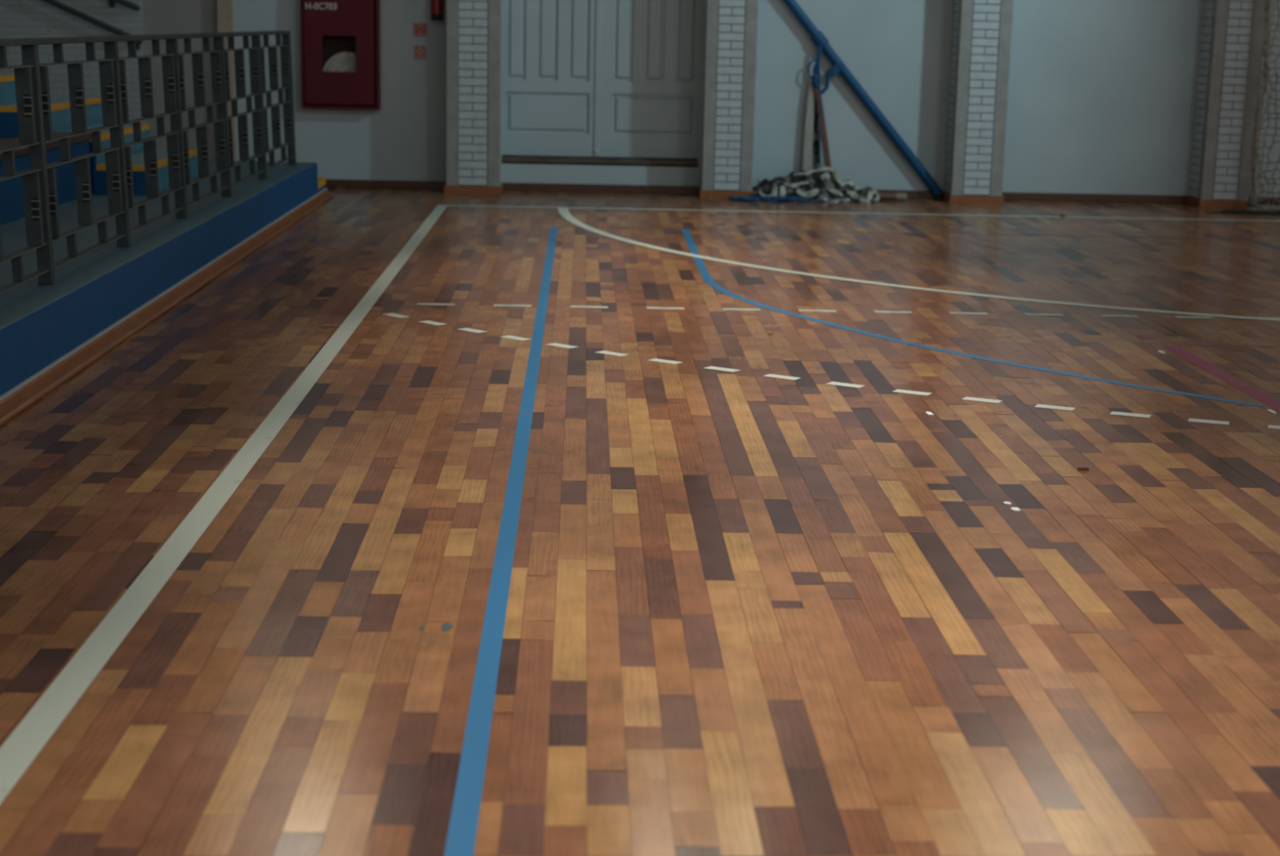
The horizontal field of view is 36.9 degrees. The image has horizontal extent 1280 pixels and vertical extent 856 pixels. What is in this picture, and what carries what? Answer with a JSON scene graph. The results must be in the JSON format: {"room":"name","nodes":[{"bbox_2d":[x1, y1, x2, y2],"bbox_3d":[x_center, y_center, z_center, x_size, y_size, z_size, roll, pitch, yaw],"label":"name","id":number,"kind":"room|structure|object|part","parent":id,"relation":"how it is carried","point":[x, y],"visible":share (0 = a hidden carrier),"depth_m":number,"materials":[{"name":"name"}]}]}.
{"room":"indoor sports gymnasium","nodes":[
{"label":"indoor sports gymnasium","id":0,"kind":"room"},
{"bbox_2d":[444,0,502,194],"bbox_3d":[-1.288,-5.963,15.038,0.466,8.200,0.386,1,12,-2],"label":"brick pillar","id":1,"kind":"structure","parent":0,"point":[473,29],"depth_m":15.55,"materials":[{"name":"brick"}]},
{"bbox_3d":[-1.374,-1.983,15.868,0.466,0.066,0.366,1,12,-2],"label":"board","id":2,"kind":"part","parent":1,"relation":"part of","materials":[{"name":"orange wood"}]},
{"bbox_2d":[0,187,1279,855],"bbox_3d":[0.803,0.009,6.825,16.064,0.006,19.300,1,12,-2],"label":"floor","id":3,"kind":"structure","parent":0,"point":[429,522],"depth_m":5.27,"materials":[{"name":"brown wood"}]},
{"bbox_2d":[0,73,333,426],"bbox_3d":[-4.756,-1.085,9.007,5.010,1.000,12.330,1,12,-2],"label":"bleachers","id":4,"kind":"object","parent":3,"relation":"on","point":[97,300],"visible":0.7,"depth_m":9.73,"materials":[{"name":"blue paint"}]},
{"bbox_2d":[0,31,296,293],"bbox_3d":[-2.506,-1.582,10.167,0.086,0.988,8.600,1,12,-2],"label":"railing","id":5,"kind":"object","parent":4,"relation":"on","point":[32,77],"visible":1,"depth_m":9.27,"materials":[{"name":"grey metal"}]},
{"bbox_3d":[-2.423,-1.312,7.029,0.038,0.007,1.295,1,12,-2],"label":"cross plate","id":6,"kind":"part","parent":5,"relation":"part of","materials":[{"name":"metal"}]},
{"bbox_3d":[-2.420,-1.013,7.092,0.038,0.007,1.295,1,12,-2],"label":"cross plate","id":7,"kind":"part","parent":5,"relation":"part of","materials":[{"name":"metal"}]},
{"bbox_3d":[-2.419,-0.911,7.114,0.038,0.007,1.295,1,12,-2],"label":"cross plate","id":8,"kind":"part","parent":5,"relation":"part of","materials":[{"name":"metal"}]},
{"bbox_3d":[-2.416,-0.617,7.176,0.038,0.007,1.295,1,12,-2],"label":"cross plate","id":9,"kind":"part","parent":5,"relation":"part of","materials":[{"name":"metal"}]},
{"bbox_3d":[-2.415,-0.509,7.199,0.038,0.007,1.295,1,12,-2],"label":"cross plate","id":10,"kind":"part","parent":5,"relation":"part of","materials":[{"name":"metal"}]},
{"bbox_3d":[-2.438,-1.061,7.769,0.085,0.962,0.050,1,12,-2],"label":"post","id":11,"kind":"part","parent":5,"relation":"part of","materials":[{"name":"grey metal"}]},
{"bbox_3d":[-2.460,-1.590,8.344,0.038,0.007,1.295,1,12,-2],"label":"cross plate","id":12,"kind":"part","parent":5,"relation":"part of","materials":[{"name":"metal"}]},
{"bbox_3d":[-2.457,-1.292,8.407,0.038,0.007,1.295,1,12,-2],"label":"cross plate","id":13,"kind":"part","parent":5,"relation":"part of","materials":[{"name":"metal"}]},
{"bbox_3d":[-2.456,-1.189,8.429,0.038,0.007,1.295,1,12,-2],"label":"cross plate","id":14,"kind":"part","parent":5,"relation":"part of","materials":[{"name":"metal"}]},
{"bbox_3d":[-2.454,-0.895,8.491,0.038,0.007,1.295,1,12,-2],"label":"cross plate","id":15,"kind":"part","parent":5,"relation":"part of","materials":[{"name":"metal"}]},
{"bbox_3d":[-2.453,-0.788,8.514,0.038,0.007,1.295,1,12,-2],"label":"cross plate","id":16,"kind":"part","parent":5,"relation":"part of","materials":[{"name":"metal"}]},
{"bbox_3d":[-2.475,-1.340,9.084,0.085,0.962,0.050,1,12,-2],"label":"post","id":17,"kind":"part","parent":5,"relation":"part of","materials":[{"name":"grey metal"}]},
{"bbox_3d":[-2.511,-2.053,10.067,0.056,0.026,8.600,1,12,-2],"label":"rail","id":18,"kind":"part","parent":5,"relation":"part of","materials":[{"name":"grey metal"}]},
{"bbox_3d":[-2.498,-1.869,9.659,0.038,0.007,1.295,1,12,-2],"label":"cross plate","id":19,"kind":"part","parent":5,"relation":"part of","materials":[{"name":"metal"}]},
{"bbox_3d":[-2.495,-1.570,9.723,0.038,0.007,1.295,1,12,-2],"label":"cross plate","id":20,"kind":"part","parent":5,"relation":"part of","materials":[{"name":"metal"}]},
{"bbox_3d":[-2.494,-1.468,9.744,0.038,0.007,1.295,1,12,-2],"label":"cross plate","id":21,"kind":"part","parent":5,"relation":"part of","materials":[{"name":"metal"}]},
{"bbox_3d":[-2.491,-1.174,9.806,0.038,0.007,1.295,1,12,-2],"label":"cross plate","id":22,"kind":"part","parent":5,"relation":"part of","materials":[{"name":"metal"}]},
{"bbox_3d":[-2.490,-1.066,9.829,0.038,0.007,1.295,1,12,-2],"label":"cross plate","id":23,"kind":"part","parent":5,"relation":"part of","materials":[{"name":"metal"}]},
{"bbox_3d":[-2.513,-1.618,10.399,0.085,0.962,0.050,1,12,-2],"label":"post","id":24,"kind":"part","parent":5,"relation":"part of","materials":[{"name":"grey metal"}]},
{"bbox_3d":[-2.535,-2.147,10.975,0.038,0.007,1.295,1,12,-2],"label":"cross plate","id":25,"kind":"part","parent":5,"relation":"part of","materials":[{"name":"metal"}]},
{"bbox_3d":[-2.532,-1.849,11.038,0.038,0.007,1.295,1,12,-2],"label":"cross plate","id":26,"kind":"part","parent":5,"relation":"part of","materials":[{"name":"metal"}]},
{"bbox_3d":[-2.531,-1.746,11.060,0.038,0.007,1.295,1,12,-2],"label":"cross plate","id":27,"kind":"part","parent":5,"relation":"part of","materials":[{"name":"metal"}]},
{"bbox_3d":[-2.529,-1.453,11.122,0.038,0.007,1.295,1,12,-2],"label":"cross plate","id":28,"kind":"part","parent":5,"relation":"part of","materials":[{"name":"metal"}]},
{"bbox_3d":[-2.527,-1.345,11.145,0.038,0.007,1.295,1,12,-2],"label":"cross plate","id":29,"kind":"part","parent":5,"relation":"part of","materials":[{"name":"metal"}]},
{"bbox_3d":[-2.550,-1.897,11.715,0.085,0.962,0.050,1,12,-2],"label":"post","id":30,"kind":"part","parent":5,"relation":"part of","materials":[{"name":"grey metal"}]},
{"bbox_3d":[-2.572,-2.426,12.290,0.038,0.007,1.295,1,12,-2],"label":"cross plate","id":31,"kind":"part","parent":5,"relation":"part of","materials":[{"name":"metal"}]},
{"bbox_3d":[-2.570,-2.127,12.353,0.038,0.007,1.295,1,12,-2],"label":"cross plate","id":32,"kind":"part","parent":5,"relation":"part of","materials":[{"name":"metal"}]},
{"bbox_3d":[-2.569,-2.025,12.375,0.038,0.007,1.295,1,12,-2],"label":"cross plate","id":33,"kind":"part","parent":5,"relation":"part of","materials":[{"name":"metal"}]},
{"bbox_3d":[-2.566,-1.731,12.437,0.038,0.007,1.295,1,12,-2],"label":"cross plate","id":34,"kind":"part","parent":5,"relation":"part of","materials":[{"name":"metal"}]},
{"bbox_3d":[-2.565,-1.623,12.460,0.038,0.007,1.295,1,12,-2],"label":"cross plate","id":35,"kind":"part","parent":5,"relation":"part of","materials":[{"name":"metal"}]},
{"bbox_3d":[-2.587,-2.175,13.030,0.085,0.962,0.050,1,12,-2],"label":"post","id":36,"kind":"part","parent":5,"relation":"part of","materials":[{"name":"grey metal"}]},
{"bbox_3d":[-2.610,-2.705,13.605,0.038,0.007,1.295,1,12,-2],"label":"cross plate","id":37,"kind":"part","parent":5,"relation":"part of","materials":[{"name":"metal"}]},
{"bbox_3d":[-2.607,-2.406,13.668,0.038,0.007,1.295,1,12,-2],"label":"cross plate","id":38,"kind":"part","parent":5,"relation":"part of","materials":[{"name":"metal"}]},
{"bbox_3d":[-2.606,-2.303,13.690,0.038,0.007,1.295,1,12,-2],"label":"cross plate","id":39,"kind":"part","parent":5,"relation":"part of","materials":[{"name":"metal"}]},
{"bbox_3d":[-2.603,-2.010,13.752,0.038,0.007,1.295,1,12,-2],"label":"cross plate","id":40,"kind":"part","parent":5,"relation":"part of","materials":[{"name":"metal"}]},
{"bbox_3d":[-2.602,-1.902,13.775,0.038,0.007,1.295,1,12,-2],"label":"cross plate","id":41,"kind":"part","parent":5,"relation":"part of","materials":[{"name":"metal"}]},
{"bbox_3d":[-2.625,-2.454,14.345,0.085,0.962,0.050,1,12,-2],"label":"post","id":42,"kind":"part","parent":5,"relation":"part of","materials":[{"name":"grey metal"}]},
{"bbox_3d":[-2.293,-0.587,9.182,0.060,0.058,12.330,1,12,-2],"label":"baseboard","id":43,"kind":"part","parent":4,"relation":"part of","materials":[{"name":"orange wood"}]},
{"bbox_2d":[728,195,852,202],"bbox_3d":[1.227,-1.872,15.668,1.018,0.043,0.143,1,12,-2],"label":"rope","id":44,"kind":"object","parent":3,"relation":"on","point":[769,198],"visible":1,"depth_m":15.63,"materials":[{"name":"fabric"}]},
{"bbox_2d":[751,76,906,203],"bbox_3d":[1.565,-2.366,15.789,1.326,1.028,0.491,1,12,0],"label":"rope","id":45,"kind":"object","parent":3,"relation":"on","point":[824,183],"visible":0.98,"depth_m":15.77,"materials":[{"name":"fabric"}]},
{"bbox_2d":[782,0,943,198],"bbox_3d":[1.775,-2.856,15.921,1.602,1.867,0.104,1,12,-2],"label":"post","id":46,"kind":"object","parent":3,"relation":"on","point":[839,67],"visible":1,"depth_m":15.90,"materials":[{"name":"blue metal"}]},
{"bbox_2d":[807,36,829,164],"bbox_3d":[1.467,-2.721,15.936,0.173,1.043,0.119,1,12,-2],"label":"rope","id":47,"kind":"object","parent":46,"relation":"attached to","point":[815,82],"visible":1,"depth_m":15.86,"materials":[{"name":"blue fabric"}]},
{"bbox_2d":[925,411,933,415],"bbox_3d":[1.078,-0.054,7.137,0.022,0.003,0.058,-1,12,-9],"label":"paper scrap","id":48,"kind":"object","parent":3,"relation":"on","point":[926,412],"visible":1,"depth_m":7.13,"materials":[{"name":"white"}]},
{"bbox_2d":[1003,501,1011,504],"bbox_3d":[1.113,0.227,5.806,0.021,0.003,0.030,1,12,-2],"label":"paper scrap","id":49,"kind":"object","parent":3,"relation":"on","point":[1004,502],"visible":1,"depth_m":5.80,"materials":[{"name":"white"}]},
{"bbox_2d":[1010,506,1021,511],"bbox_3d":[1.124,0.242,5.735,0.026,0.003,0.040,1,12,-2],"label":"paper scrap","id":50,"kind":"object","parent":3,"relation":"on","point":[1014,508],"visible":1,"depth_m":5.73,"materials":[{"name":"white paper"}]},
{"bbox_2d":[1077,466,1088,470],"bbox_3d":[1.451,0.133,6.274,0.035,0.009,0.015,1,12,-2],"label":"dry leaf","id":51,"kind":"object","parent":3,"relation":"on","point":[1078,468],"visible":1,"depth_m":6.27,"materials":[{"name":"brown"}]},
{"bbox_2d":[1206,208,1279,215],"bbox_3d":[5.066,-1.736,15.422,1.018,0.039,0.208,2,12,4],"label":"netting","id":52,"kind":"object","parent":3,"relation":"on","point":[1230,211],"visible":1,"depth_m":15.40,"materials":[{"name":"white fabric"}]},
{"bbox_2d":[1244,0,1279,211],"bbox_3d":[5.385,-2.995,15.315,0.862,2.567,0.253,1,12,-2],"label":"net","id":53,"kind":"object","parent":3,"relation":"on","point":[1252,204],"visible":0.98,"depth_m":15.47,"materials":[{"name":"white fabric"}]},
{"bbox_2d":[1266,408,1275,413],"bbox_3d":[2.411,-0.063,7.316,0.018,0.003,0.071,1,12,-2],"label":"paper scrap","id":54,"kind":"object","parent":3,"relation":"on","point":[1268,410],"visible":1,"depth_m":7.31,"materials":[{"name":"white paper"}]},
{"bbox_2d":[0,0,1279,204],"bbox_3d":[0.602,-5.996,15.436,16.000,8.220,0.300,1,12,-2],"label":"wall","id":55,"kind":"structure","parent":0,"point":[1102,93],"depth_m":15.97,"materials":[{"name":"paint"}]},
{"bbox_2d":[41,0,142,49],"bbox_3d":[-4.957,-3.526,15.589,1.791,0.856,0.114,1,12,-2],"label":"handrail","id":56,"kind":"object","parent":55,"relation":"attached to","point":[57,4],"visible":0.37,"depth_m":15.59,"materials":[{"name":"grey metal"}]},
{"bbox_2d":[108,0,140,11],"bbox_3d":[-4.659,-3.640,15.573,1.180,0.475,0.114,1,12,-2],"label":"handrail","id":57,"kind":"object","parent":55,"relation":"attached to","point":[124,2],"visible":1,"depth_m":15.58,"materials":[{"name":"grey metal"}]},
{"bbox_2d":[216,0,236,160],"bbox_3d":[-3.345,-6.062,15.294,0.131,8.200,0.330,1,12,-2],"label":"trim","id":58,"kind":"structure","parent":55,"relation":"attached to","point":[224,7],"depth_m":15.72,"materials":[{"name":"beige paint"}]},
{"bbox_2d":[300,0,380,110],"bbox_3d":[-2.459,-3.097,15.739,0.638,0.948,0.138,1,12,-2],"label":"cabinet","id":59,"kind":"object","parent":55,"relation":"attached to","point":[328,28],"visible":1,"depth_m":15.71,"materials":[{"name":"red metal"}]},
{"bbox_2d":[322,51,356,105],"bbox_3d":[-2.413,-2.880,15.810,0.434,0.434,0.064,1,12,-2],"label":"fire hose","id":60,"kind":"object","parent":59,"relation":"in","point":[342,61],"visible":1,"depth_m":15.76,"materials":[{"name":"fabric"}]},
{"bbox_2d":[332,9,346,24],"bbox_3d":[-2.450,-3.351,15.628,0.120,0.115,0.006,1,12,-2],"label":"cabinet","id":61,"kind":"object","parent":59,"relation":"attached to","point":[339,16],"depth_m":15.63,"materials":[{"name":"red metal"}]},
{"bbox_2d":[333,80,347,94],"bbox_3d":[-2.462,-2.793,15.746,0.120,0.115,0.006,1,12,-2],"label":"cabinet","id":62,"kind":"object","parent":59,"relation":"attached to","point":[340,87],"depth_m":15.75,"materials":[{"name":"red metal"}]},
{"bbox_2d":[414,45,425,58],"bbox_3d":[-1.816,-3.097,15.825,0.093,0.105,0.005,1,12,-2],"label":"safety sign","id":63,"kind":"object","parent":55,"relation":"attached to","point":[420,51],"visible":1,"depth_m":15.82,"materials":[{"name":"red"}]},
{"bbox_2d":[413,23,426,36],"bbox_3d":[-1.808,-3.275,15.785,0.111,0.106,0.010,1,12,-2],"label":"safety sign","id":64,"kind":"object","parent":55,"relation":"attached to","point":[420,29],"visible":1,"depth_m":15.78,"materials":[{"name":"red"}]},
{"bbox_2d":[431,0,443,20],"bbox_3d":[-1.656,-3.599,15.629,0.100,0.545,0.190,1,12,-2],"label":"fire extinguisher","id":65,"kind":"object","parent":55,"relation":"attached to","point":[437,6],"visible":1,"depth_m":15.62,"materials":[{"name":"red metal"}]},
{"bbox_2d":[501,0,701,167],"bbox_3d":[-0.310,-3.571,15.849,1.644,2.775,0.175,1,12,-2],"label":"door","id":66,"kind":"structure","parent":55,"relation":"in","point":[617,82],"depth_m":16.03,"materials":[{"name":"paint"}]},
{"bbox_3d":[-0.338,-2.248,16.129,1.644,0.044,0.175,1,12,-2],"label":"sill","id":67,"kind":"part","parent":66,"relation":"part of","materials":[{"name":"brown wood"}]},
{"bbox_2d":[325,178,1279,205],"bbox_3d":[2.577,-1.965,16.183,11.885,0.068,0.018,1,12,-2],"label":"baseboard","id":68,"kind":"structure","parent":55,"relation":"attached to","point":[366,184],"depth_m":16.10,"materials":[{"name":"brown wood"}]},
{"bbox_2d":[697,0,758,199],"bbox_3d":[0.795,-5.932,15.104,0.441,8.200,0.386,1,12,-2],"label":"brick pillar","id":69,"kind":"structure","parent":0,"point":[731,26],"depth_m":15.62,"materials":[{"name":"brick"}]},
{"bbox_3d":[0.710,-1.952,15.934,0.441,0.066,0.366,1,12,-2],"label":"board","id":70,"kind":"part","parent":69,"relation":"part of","materials":[{"name":"orange wood"}]},
{"bbox_2d":[941,0,1013,204],"bbox_3d":[2.861,-5.901,15.169,0.448,8.200,0.386,1,12,-2],"label":"brick pillar","id":71,"kind":"structure","parent":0,"point":[981,33],"depth_m":15.69,"materials":[{"name":"brick"}]},
{"bbox_3d":[2.775,-1.921,16.000,0.448,0.066,0.366,1,12,-2],"label":"board","id":72,"kind":"part","parent":71,"relation":"part of","materials":[{"name":"orange wood"}]},
{"bbox_2d":[1186,0,1265,208],"bbox_3d":[4.932,-5.870,15.235,0.429,8.200,0.386,1,12,-2],"label":"brick pillar","id":73,"kind":"structure","parent":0,"point":[1232,31],"depth_m":15.77,"materials":[{"name":"brick"}]},
{"bbox_3d":[4.846,-1.890,16.065,0.429,0.066,0.366,1,12,-2],"label":"board","id":74,"kind":"part","parent":73,"relation":"part of","materials":[{"name":"orange wood"}]}
]}

